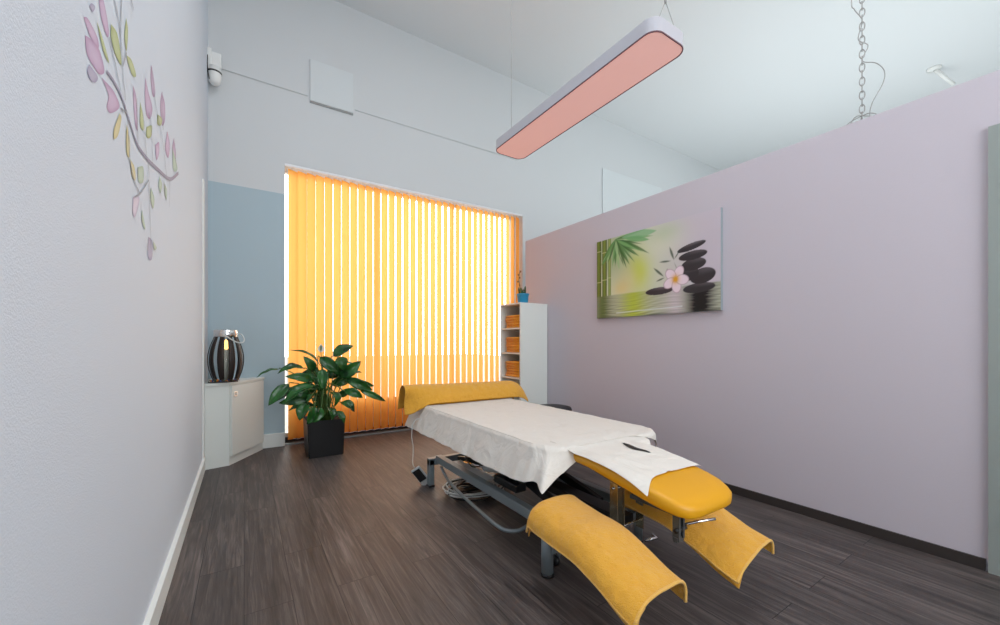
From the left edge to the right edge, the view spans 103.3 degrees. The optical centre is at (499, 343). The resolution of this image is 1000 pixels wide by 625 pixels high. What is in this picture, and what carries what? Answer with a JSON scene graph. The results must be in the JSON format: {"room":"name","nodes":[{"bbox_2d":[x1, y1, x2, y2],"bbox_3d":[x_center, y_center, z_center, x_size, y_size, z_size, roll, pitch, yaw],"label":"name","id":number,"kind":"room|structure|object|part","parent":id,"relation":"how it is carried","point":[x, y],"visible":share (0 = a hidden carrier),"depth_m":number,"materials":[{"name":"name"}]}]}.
{"room":"massage therapy room","nodes":[
{"label":"massage therapy room","id":0,"kind":"room"},
{"bbox_2d":[0,0,207,624],"bbox_3d":[-1.248,-1.475,1.247,0.120,5.250,7.250,0,0,-33],"label":"wall","id":1,"kind":"structure","parent":0,"point":[101,340],"depth_m":0.99,"materials":[{"name":"white paint"}]},
{"bbox_2d":[84,0,178,259],"bbox_3d":[-1.380,-0.726,1.565,0.002,0.803,1.558,0,0,-33],"label":"wall mural","id":2,"kind":"object","parent":1,"relation":"attached to","point":[92,46],"visible":1,"depth_m":1.26},
{"bbox_2d":[143,457,205,624],"bbox_3d":[-0.945,1.090,0.907,0.020,0.120,6.350,0,0,-33],"label":"baseboard","id":3,"kind":"structure","parent":1,"relation":"attached to","point":[155,609],"depth_m":1.95,"materials":[{"name":"white paint"}]},
{"bbox_2d":[202,179,204,459],"bbox_3d":[-2.645,-0.204,3.529,0.012,2.492,0.080,0,0,-33],"label":"trim","id":4,"kind":"structure","parent":1,"relation":"attached to","point":[203,182],"depth_m":3.50,"materials":[{"name":"white paint"}]},
{"bbox_2d":[207,47,221,86],"bbox_3d":[-2.904,-2.791,4.028,0.122,0.362,0.181,0,0,-33],"label":"sensor","id":5,"kind":"object","parent":1,"relation":"attached to","point":[213,58],"visible":0.99,"depth_m":3.97,"materials":[{"name":"white plastic"}]},
{"bbox_3d":[-2.881,-2.865,4.017,0.085,0.150,0.045,0,0,-33],"label":"mounting arm","id":6,"kind":"part","parent":5,"relation":"part of","materials":[{"name":"white plastic"}]},
{"bbox_2d":[208,0,719,433],"bbox_3d":[1.240,-1.475,7.005,10.311,5.250,0.342,0,0,-33],"label":"wall","id":7,"kind":"structure","parent":0,"point":[255,127],"depth_m":4.85,"materials":[{"name":"white paint"}]},
{"bbox_2d":[223,69,307,95],"bbox_3d":[-2.562,-2.857,4.348,0.820,0.011,0.006,0,0,-33],"label":"cable","id":8,"kind":"object","parent":7,"relation":"attached to","point":[223,69],"visible":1,"depth_m":4.33,"materials":[{"name":"grey plastic"}]},
{"bbox_2d":[263,432,284,448],"bbox_3d":[-2.500,1.075,4.370,0.218,0.150,0.022,0,0,-33],"label":"baseboard","id":9,"kind":"structure","parent":7,"relation":"attached to","point":[275,439],"depth_m":4.37,"materials":[{"name":"white paint"}]},
{"bbox_2d":[310,59,352,114],"bbox_3d":[-1.998,-3.039,4.710,0.480,0.502,0.016,0,0,-33],"label":"access panel","id":10,"kind":"object","parent":7,"relation":"attached to","point":[331,87],"visible":1,"depth_m":4.70,"materials":[{"name":"white paint"}]},
{"bbox_2d":[285,423,408,441],"bbox_3d":[-1.127,1.123,5.493,3.307,0.055,0.050,0,0,-33],"label":"trim","id":11,"kind":"structure","parent":7,"relation":"attached to","point":[395,427],"depth_m":5.08,"materials":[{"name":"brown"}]},
{"bbox_2d":[285,428,412,444],"bbox_3d":[-1.041,1.144,5.360,3.307,0.012,0.037,0,0,-33],"label":"trim","id":12,"kind":"structure","parent":7,"relation":"attached to","point":[409,428],"depth_m":4.94,"materials":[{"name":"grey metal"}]},
{"bbox_2d":[285,171,510,436],"bbox_3d":[-1.179,-0.439,5.573,3.307,3.178,0.060,0,0,-33],"label":"window","id":13,"kind":"structure","parent":7,"relation":"in","point":[286,433],"depth_m":5.71,"materials":[{"name":"white paint"}]},
{"bbox_3d":[-1.179,0.895,5.573,3.187,0.330,0.030,0,0,-33],"label":"spandrel panel","id":14,"kind":"part","parent":13,"relation":"part of","materials":[{"name":"white paint"}]},
{"bbox_2d":[285,163,521,439],"bbox_3d":[-1.058,-0.464,5.387,3.307,3.128,0.092,0,0,-33],"label":"vertical blind","id":15,"kind":"object","parent":13,"relation":"attached to","point":[313,202],"visible":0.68,"depth_m":5.13,"materials":[{"name":"orange fabric"}]},
{"bbox_3d":[-2.410,-0.665,4.488,0.005,2.630,0.009,0,0,-33],"label":"pull cord","id":16,"kind":"part","parent":15,"relation":"part of","materials":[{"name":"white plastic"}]},
{"bbox_2d":[356,110,516,159],"bbox_3d":[-0.748,-2.860,5.521,2.460,0.006,0.006,0,0,-33],"label":"cable","id":17,"kind":"object","parent":7,"relation":"attached to","point":[356,110],"visible":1,"depth_m":5.38,"materials":[{"name":"grey plastic"}]},
{"bbox_2d":[602,168,661,212],"bbox_3d":[2.596,-2.750,7.679,1.740,0.880,0.018,0,0,-33],"label":"wall panel","id":18,"kind":"object","parent":7,"relation":"in","point":[618,190],"visible":0.51,"depth_m":7.46,"materials":[{"name":"white paint"}]},
{"bbox_2d":[158,428,999,624],"bbox_3d":[3.159,1.210,4.037,10.611,0.120,7.450,0,0,-33],"label":"floor","id":19,"kind":"structure","parent":0,"point":[280,535],"depth_m":2.02,"materials":[{"name":"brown wood"}]},
{"bbox_2d":[205,377,264,469],"bbox_3d":[-2.624,0.760,3.945,0.495,0.780,0.599,0,0,-33],"label":"base cabinet","id":20,"kind":"object","parent":19,"relation":"on","point":[234,411],"visible":0.92,"depth_m":3.75,"materials":[{"name":"white laminate"}]},
{"bbox_2d":[208,378,237,382],"bbox_3d":[-2.562,0.349,3.675,0.244,0.036,0.078,0,0,-38],"label":"leaf garland","id":21,"kind":"object","parent":20,"relation":"on","point":[235,379],"visible":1,"depth_m":3.64,"materials":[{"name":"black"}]},
{"bbox_2d":[207,330,244,381],"bbox_3d":[-2.618,0.121,3.785,0.298,0.495,0.292,0,0,-33],"label":"lantern","id":22,"kind":"object","parent":20,"relation":"on","point":[225,358],"visible":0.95,"depth_m":3.70,"materials":[{"name":"grey metal"}]},
{"bbox_2d":[224,350,228,379],"bbox_3d":[-2.620,0.208,3.784,0.068,0.289,0.068,0,0,-33],"label":"candle","id":23,"kind":"object","parent":22,"relation":"on","point":[226,356],"depth_m":3.76,"materials":[{"name":"white wax"}]},
{"bbox_3d":[-2.518,-0.046,3.739,0.093,0.102,0.174,0,0,26],"label":"handle","id":24,"kind":"part","parent":22,"relation":"part of","materials":[{"name":"grey metal"}]},
{"bbox_3d":[-2.544,0.734,3.996,0.018,0.663,0.539,0,0,-2],"label":"door","id":25,"kind":"part","parent":20,"relation":"part of","materials":[{"name":"white laminate"}]},
{"bbox_2d":[258,344,384,458],"bbox_3d":[-1.769,0.579,3.991,1.170,1.143,0.741,0,0,-33],"label":"potted plant","id":26,"kind":"object","parent":19,"relation":"on","point":[324,426],"visible":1,"depth_m":3.97,"materials":[{"name":"green plant"}]},
{"bbox_3d":[-1.849,0.965,4.152,0.356,0.370,0.356,0,0,-33],"label":"planter","id":27,"kind":"part","parent":26,"relation":"part of","materials":[{"name":"black plastic"}]},
{"bbox_2d":[442,478,503,497],"bbox_3d":[-0.200,1.050,3.050,0.499,0.188,0.438,0,0,-33],"label":"power cable","id":28,"kind":"object","parent":19,"relation":"on","point":[470,495],"visible":0.45,"depth_m":2.90,"materials":[{"name":"grey plastic"}]},
{"bbox_2d":[445,476,503,500],"bbox_3d":[-0.195,1.026,3.045,0.467,0.237,0.385,0,0,-33],"label":"power cable","id":29,"kind":"object","parent":19,"relation":"on","point":[462,482],"visible":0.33,"depth_m":2.97,"materials":[{"name":"black plastic"}]},
{"bbox_2d":[500,302,547,403],"bbox_3d":[0.292,0.335,4.949,0.414,1.630,0.442,0,0,-33],"label":"shelf unit","id":30,"kind":"object","parent":19,"relation":"on","point":[532,331],"visible":0.65,"depth_m":4.80,"materials":[{"name":"white laminate"}]},
{"bbox_3d":[0.181,0.344,5.126,0.410,1.612,0.018,0,0,-33],"label":"panel","id":31,"kind":"part","parent":30,"relation":"part of","materials":[{"name":"white laminate"}]},
{"bbox_3d":[0.292,-0.176,4.949,0.398,0.018,0.400,0,0,-33],"label":"shelf","id":32,"kind":"part","parent":30,"relation":"part of","materials":[{"name":"white laminate"}]},
{"bbox_3d":[0.292,0.124,4.949,0.398,0.018,0.400,0,0,-33],"label":"shelf","id":33,"kind":"part","parent":30,"relation":"part of","materials":[{"name":"white laminate"}]},
{"bbox_3d":[0.292,0.424,4.949,0.398,0.018,0.400,0,0,-33],"label":"shelf","id":34,"kind":"part","parent":30,"relation":"part of","materials":[{"name":"white laminate"}]},
{"bbox_2d":[505,373,519,377],"bbox_3d":[0.262,0.398,4.918,0.272,0.031,0.335,0,0,-34],"label":"folded towel","id":35,"kind":"object","parent":30,"relation":"on","point":[506,374],"visible":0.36,"depth_m":4.85,"materials":[{"name":"orange fabric"}]},
{"bbox_2d":[506,371,519,374],"bbox_3d":[0.270,0.367,4.920,0.272,0.031,0.335,0,0,-33],"label":"folded towel","id":36,"kind":"object","parent":35,"relation":"on","point":[507,372],"visible":0.32,"depth_m":4.86,"materials":[{"name":"orange fabric"}]},
{"bbox_2d":[506,369,519,371],"bbox_3d":[0.274,0.336,4.913,0.272,0.031,0.335,0,0,-33],"label":"folded towel","id":37,"kind":"object","parent":36,"relation":"on","point":[512,370],"visible":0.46,"depth_m":4.84,"materials":[{"name":"orange fabric"}]},
{"bbox_2d":[506,366,519,369],"bbox_3d":[0.267,0.304,4.925,0.272,0.031,0.335,0,0,-34],"label":"folded towel","id":38,"kind":"object","parent":37,"relation":"on","point":[507,367],"visible":0.32,"depth_m":4.88,"materials":[{"name":"orange fabric"}]},
{"bbox_2d":[506,364,519,366],"bbox_3d":[0.270,0.273,4.912,0.272,0.031,0.335,0,0,-34],"label":"folded towel","id":39,"kind":"object","parent":38,"relation":"on","point":[512,365],"visible":0.45,"depth_m":4.83,"materials":[{"name":"orange fabric"}]},
{"bbox_2d":[505,361,519,363],"bbox_3d":[0.261,0.241,4.922,0.272,0.031,0.335,0,0,-35],"label":"folded towel","id":40,"kind":"object","parent":39,"relation":"on","point":[506,362],"visible":0.38,"depth_m":4.86,"materials":[{"name":"orange fabric"}]},
{"bbox_2d":[506,325,519,327],"bbox_3d":[0.268,-0.202,4.923,0.272,0.031,0.335,0,0,-32],"label":"folded towel","id":41,"kind":"object","parent":30,"relation":"on","point":[512,326],"visible":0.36,"depth_m":4.84,"materials":[{"name":"orange fabric"}]},
{"bbox_2d":[505,322,519,325],"bbox_3d":[0.269,-0.233,4.911,0.272,0.031,0.335,0,0,-34],"label":"folded towel","id":42,"kind":"object","parent":41,"relation":"on","point":[517,323],"visible":0.46,"depth_m":4.86,"materials":[{"name":"orange fabric"}]},
{"bbox_2d":[506,320,519,322],"bbox_3d":[0.264,-0.264,4.923,0.272,0.031,0.335,0,0,-32],"label":"folded towel","id":43,"kind":"object","parent":42,"relation":"on","point":[510,321],"visible":0.39,"depth_m":4.85,"materials":[{"name":"orange fabric"}]},
{"bbox_2d":[504,317,519,320],"bbox_3d":[0.260,-0.296,4.921,0.272,0.031,0.335,0,0,-35],"label":"folded towel","id":44,"kind":"object","parent":43,"relation":"on","point":[515,318],"visible":0.35,"depth_m":4.86,"materials":[{"name":"orange fabric"}]},
{"bbox_2d":[506,315,519,317],"bbox_3d":[0.267,-0.327,4.925,0.272,0.031,0.335,0,0,-34],"label":"folded towel","id":45,"kind":"object","parent":44,"relation":"on","point":[510,316],"visible":0.35,"depth_m":4.86,"materials":[{"name":"orange fabric"}]},
{"bbox_2d":[517,271,528,302],"bbox_3d":[0.280,-0.681,4.825,0.155,0.401,0.155,0,0,-5],"label":"potted plant","id":46,"kind":"object","parent":30,"relation":"on","point":[522,296],"visible":0.94,"depth_m":4.77,"materials":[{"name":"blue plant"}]},
{"bbox_3d":[0.280,-0.540,4.825,0.156,0.118,0.156,0,0,-33],"label":"pot","id":47,"kind":"part","parent":46,"relation":"part of","materials":[{"name":"blue ceramic"}]},
{"bbox_3d":[0.408,0.344,4.775,0.410,1.612,0.018,0,0,-33],"label":"panel","id":48,"kind":"part","parent":30,"relation":"part of","materials":[{"name":"white laminate"}]},
{"bbox_3d":[0.272,0.098,4.915,0.272,0.031,0.335,0,0,-33],"label":"folded towel","id":49,"kind":"object","parent":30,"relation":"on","visible":0},
{"bbox_2d":[506,347,519,349],"bbox_3d":[0.270,0.067,4.909,0.272,0.031,0.335,0,0,-31],"label":"folded towel","id":50,"kind":"object","parent":49,"relation":"on","point":[507,348],"visible":0.59,"depth_m":4.84,"materials":[{"name":"orange fabric"}]},
{"bbox_3d":[0.267,0.036,4.912,0.272,0.031,0.335,0,0,-34],"label":"folded towel","id":51,"kind":"object","parent":50,"relation":"on","visible":0},
{"bbox_2d":[506,342,519,344],"bbox_3d":[0.272,0.004,4.920,0.272,0.031,0.335,0,0,-34],"label":"folded towel","id":52,"kind":"object","parent":51,"relation":"on","point":[507,343],"visible":0.41,"depth_m":4.86,"materials":[{"name":"orange fabric"}]},
{"bbox_3d":[0.266,-0.027,4.929,0.272,0.031,0.335,0,0,-32],"label":"folded towel","id":53,"kind":"object","parent":52,"relation":"on","visible":0},
{"bbox_2d":[506,337,519,339],"bbox_3d":[0.267,-0.059,4.911,0.272,0.031,0.335,0,0,-32],"label":"folded towel","id":54,"kind":"object","parent":53,"relation":"on","point":[507,338],"visible":0.5,"depth_m":4.84,"materials":[{"name":"orange fabric"}]},
{"bbox_2d":[540,404,571,410],"bbox_3d":[0.524,0.898,4.090,0.481,0.501,0.461,0,0,-33],"label":"stool","id":55,"kind":"object","parent":19,"relation":"on","point":[559,406],"visible":0.09,"depth_m":4.05,"materials":[{"name":"black fabric"}]},
{"bbox_2d":[426,453,731,578],"bbox_3d":[0.221,0.851,2.728,1.023,0.599,2.558,0,0,-33],"label":"massage table","id":56,"kind":"object","parent":19,"relation":"on","point":[691,492],"visible":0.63,"depth_m":1.95,"materials":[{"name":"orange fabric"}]},
{"bbox_2d":[411,418,426,484],"bbox_3d":[-0.659,0.901,3.317,0.183,0.523,0.306,0,0,-3],"label":"remote control","id":57,"kind":"object","parent":56,"relation":"hanging from","point":[420,475],"visible":0.88,"depth_m":3.18,"materials":[{"name":"grey plastic"}]},
{"bbox_3d":[-0.691,0.824,3.342,0.130,0.368,0.325,0,0,20],"label":"cord","id":58,"kind":"part","parent":57,"relation":"part of","materials":[{"name":"grey plastic"}]},
{"bbox_3d":[-0.557,1.036,3.182,0.044,0.203,0.050,0,0,-33],"label":"leg","id":59,"kind":"part","parent":56,"relation":"part of","materials":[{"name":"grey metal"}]},
{"bbox_3d":[-0.010,0.800,2.649,0.035,0.288,1.149,0,0,-33],"label":"lift arm","id":60,"kind":"part","parent":56,"relation":"part of","materials":[{"name":"black metal"}]},
{"bbox_3d":[-0.187,0.892,2.904,0.024,0.048,0.246,0,0,-42],"label":"actuator rod","id":61,"kind":"part","parent":56,"relation":"part of","materials":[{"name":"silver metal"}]},
{"bbox_2d":[453,460,493,480],"bbox_3d":[-0.197,0.911,2.850,0.075,0.008,0.500,0,0,-33],"label":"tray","id":62,"kind":"object","parent":56,"relation":"on","point":[463,464],"depth_m":2.82,"materials":[{"name":"grey metal"}]},
{"bbox_3d":[-0.102,0.932,2.589,0.050,0.055,1.460,0,0,-33],"label":"rail","id":63,"kind":"part","parent":56,"relation":"part of","materials":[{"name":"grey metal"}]},
{"bbox_2d":[405,398,656,493],"bbox_3d":[0.091,0.639,3.015,1.007,0.207,1.979,0,0,-33],"label":"sheet","id":64,"kind":"object","parent":56,"relation":"on","point":[510,437],"visible":0.91,"depth_m":2.56,"materials":[{"name":"beige fabric"}]},
{"bbox_2d":[430,382,519,404],"bbox_3d":[-0.254,0.471,3.790,0.990,0.137,0.214,0,0,-33],"label":"bolster","id":65,"kind":"object","parent":64,"relation":"on","point":[516,382],"visible":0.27,"depth_m":3.66,"materials":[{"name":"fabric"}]},
{"bbox_2d":[398,381,527,414],"bbox_3d":[-0.307,0.488,3.755,1.266,0.254,0.290,0,0,-33],"label":"towel","id":66,"kind":"object","parent":65,"relation":"on","point":[413,398],"visible":1,"depth_m":3.55,"materials":[{"name":"yellow fabric"}]},
{"bbox_3d":[0.029,0.805,2.680,0.035,0.298,1.239,0,0,-33],"label":"lift arm","id":67,"kind":"part","parent":56,"relation":"part of","materials":[{"name":"black metal"}]},
{"bbox_3d":[0.234,1.042,1.962,0.060,0.193,0.060,0,0,-33],"label":"leg","id":68,"kind":"part","parent":56,"relation":"part of","materials":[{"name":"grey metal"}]},
{"bbox_3d":[0.256,0.805,2.827,0.035,0.298,1.239,0,0,-33],"label":"lift arm","id":69,"kind":"part","parent":56,"relation":"part of","materials":[{"name":"black plastic"}]},
{"bbox_3d":[0.372,0.943,2.896,0.050,0.055,1.460,0,0,-33],"label":"rail","id":70,"kind":"part","parent":56,"relation":"part of","materials":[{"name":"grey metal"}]},
{"bbox_2d":[525,494,686,624],"bbox_3d":[0.412,0.865,1.662,0.308,0.250,0.616,0,0,-33],"label":"armrest","id":71,"kind":"object","parent":56,"relation":"on","point":[627,574],"visible":1,"depth_m":1.55,"materials":[{"name":"yellow fabric"}]},
{"bbox_2d":[550,427,700,495],"bbox_3d":[0.712,0.582,2.080,0.660,0.101,0.639,0,0,-33],"label":"cloth","id":72,"kind":"object","parent":56,"relation":"on","point":[633,458],"visible":0.98,"depth_m":1.97,"materials":[{"name":"beige fabric"}]},
{"bbox_3d":[0.716,0.669,1.917,0.340,0.073,0.375,0,0,-33],"label":"board","id":73,"kind":"part","parent":56,"relation":"part of","materials":[{"name":"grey leather"}]},
{"bbox_3d":[0.799,1.042,2.291,0.052,0.193,0.052,0,0,-33],"label":"leg","id":74,"kind":"part","parent":56,"relation":"part of","materials":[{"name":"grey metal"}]},
{"bbox_3d":[0.869,1.121,2.275,0.104,0.017,0.051,0,0,-33],"label":"pedal rod","id":75,"kind":"part","parent":56,"relation":"part of","materials":[{"name":"silver metal"}]},
{"bbox_2d":[625,490,773,588],"bbox_3d":[0.938,0.879,1.969,0.328,0.272,0.634,0,0,-33],"label":"armrest","id":76,"kind":"object","parent":56,"relation":"on","point":[727,544],"visible":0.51,"depth_m":1.78,"materials":[{"name":"yellow fabric"}]},
{"bbox_3d":[0.835,0.750,1.661,0.135,0.041,0.015,0,0,4],"label":"clamp lever","id":77,"kind":"part","parent":56,"relation":"part of","materials":[{"name":"silver metal"}]},
{"bbox_2d":[335,0,999,170],"bbox_3d":[3.159,-4.160,4.037,10.611,0.120,7.450,0,0,-33],"label":"ceiling","id":78,"kind":"structure","parent":0,"point":[750,79],"depth_m":5.58,"materials":[{"name":"white paint"}]},
{"bbox_2d":[496,0,682,158],"bbox_3d":[0.440,-2.773,2.473,0.264,2.654,1.406,0,0,-33],"label":"pendant lamp","id":79,"kind":"object","parent":78,"relation":"hanging from","point":[655,42],"visible":1,"depth_m":2.23,"materials":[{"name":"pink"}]},
{"bbox_2d":[847,0,884,124],"bbox_3d":[2.526,-2.671,2.760,0.364,2.888,0.364,0,0,29],"label":"chain","id":80,"kind":"object","parent":78,"relation":"hanging from","point":[861,2],"visible":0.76,"depth_m":2.75,"materials":[{"name":"silver metal"}]},
{"bbox_3d":[2.526,-2.833,2.760,0.026,2.564,0.026,0,0,-2],"label":"chain","id":81,"kind":"part","parent":80,"relation":"part of","materials":[{"name":"silver metal"}]},
{"bbox_2d":[926,64,955,85],"bbox_3d":[6.585,-3.971,5.921,0.386,0.259,0.159,0,0,-10],"label":"ceiling spotlight","id":82,"kind":"object","parent":78,"relation":"attached to","point":[936,68],"visible":1,"depth_m":5.89,"materials":[{"name":"white plastic"}]},
{"bbox_3d":[6.473,-4.088,5.901,0.160,0.025,0.160,0,0,-33],"label":"ceiling plate","id":83,"kind":"part","parent":82,"relation":"part of","materials":[{"name":"white plastic"}]},
{"bbox_3d":[6.633,-3.965,5.903,0.303,0.247,0.048,0,0,0],"label":"rod","id":84,"kind":"part","parent":82,"relation":"part of","materials":[{"name":"white plastic"}]},
{"bbox_2d":[525,70,999,570],"bbox_3d":[2.050,-0.103,2.721,0.100,2.507,6.144,0,0,-33],"label":"wall","id":85,"kind":"structure","parent":0,"point":[842,369],"depth_m":2.53,"materials":[{"name":"purple paint"}]},
{"bbox_2d":[597,207,722,318],"bbox_3d":[1.383,-0.658,3.632,0.030,0.803,1.288,0,0,-33],"label":"print","id":86,"kind":"object","parent":85,"relation":"attached to","point":[676,266],"visible":1,"depth_m":3.50,"materials":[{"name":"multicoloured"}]},
{"bbox_2d":[723,482,985,570],"bbox_3d":[1.393,1.120,3.633,0.012,0.060,3.899,0,0,-33],"label":"baseboard","id":87,"kind":"structure","parent":85,"relation":"attached to","point":[950,554],"depth_m":2.36,"materials":[{"name":"grey"}]},
{"bbox_2d":[988,123,999,575],"bbox_3d":[2.703,0.034,1.555,0.070,2.233,0.996,0,0,-33],"label":"door","id":88,"kind":"structure","parent":85,"relation":"in","point":[994,130],"depth_m":1.96,"materials":[{"name":"grey paint"}]},
{"label":"outside","id":89,"kind":"structure","parent":0,"visible":0},
{"bbox_2d":[285,354,499,431],"bbox_3d":[-8.130,1.335,21.781,34.000,0.130,34.590,0,0,-33],"label":"ground","id":90,"kind":"structure","parent":89,"point":[286,406],"depth_m":17.67,"materials":[{"name":"white"}]}
]}

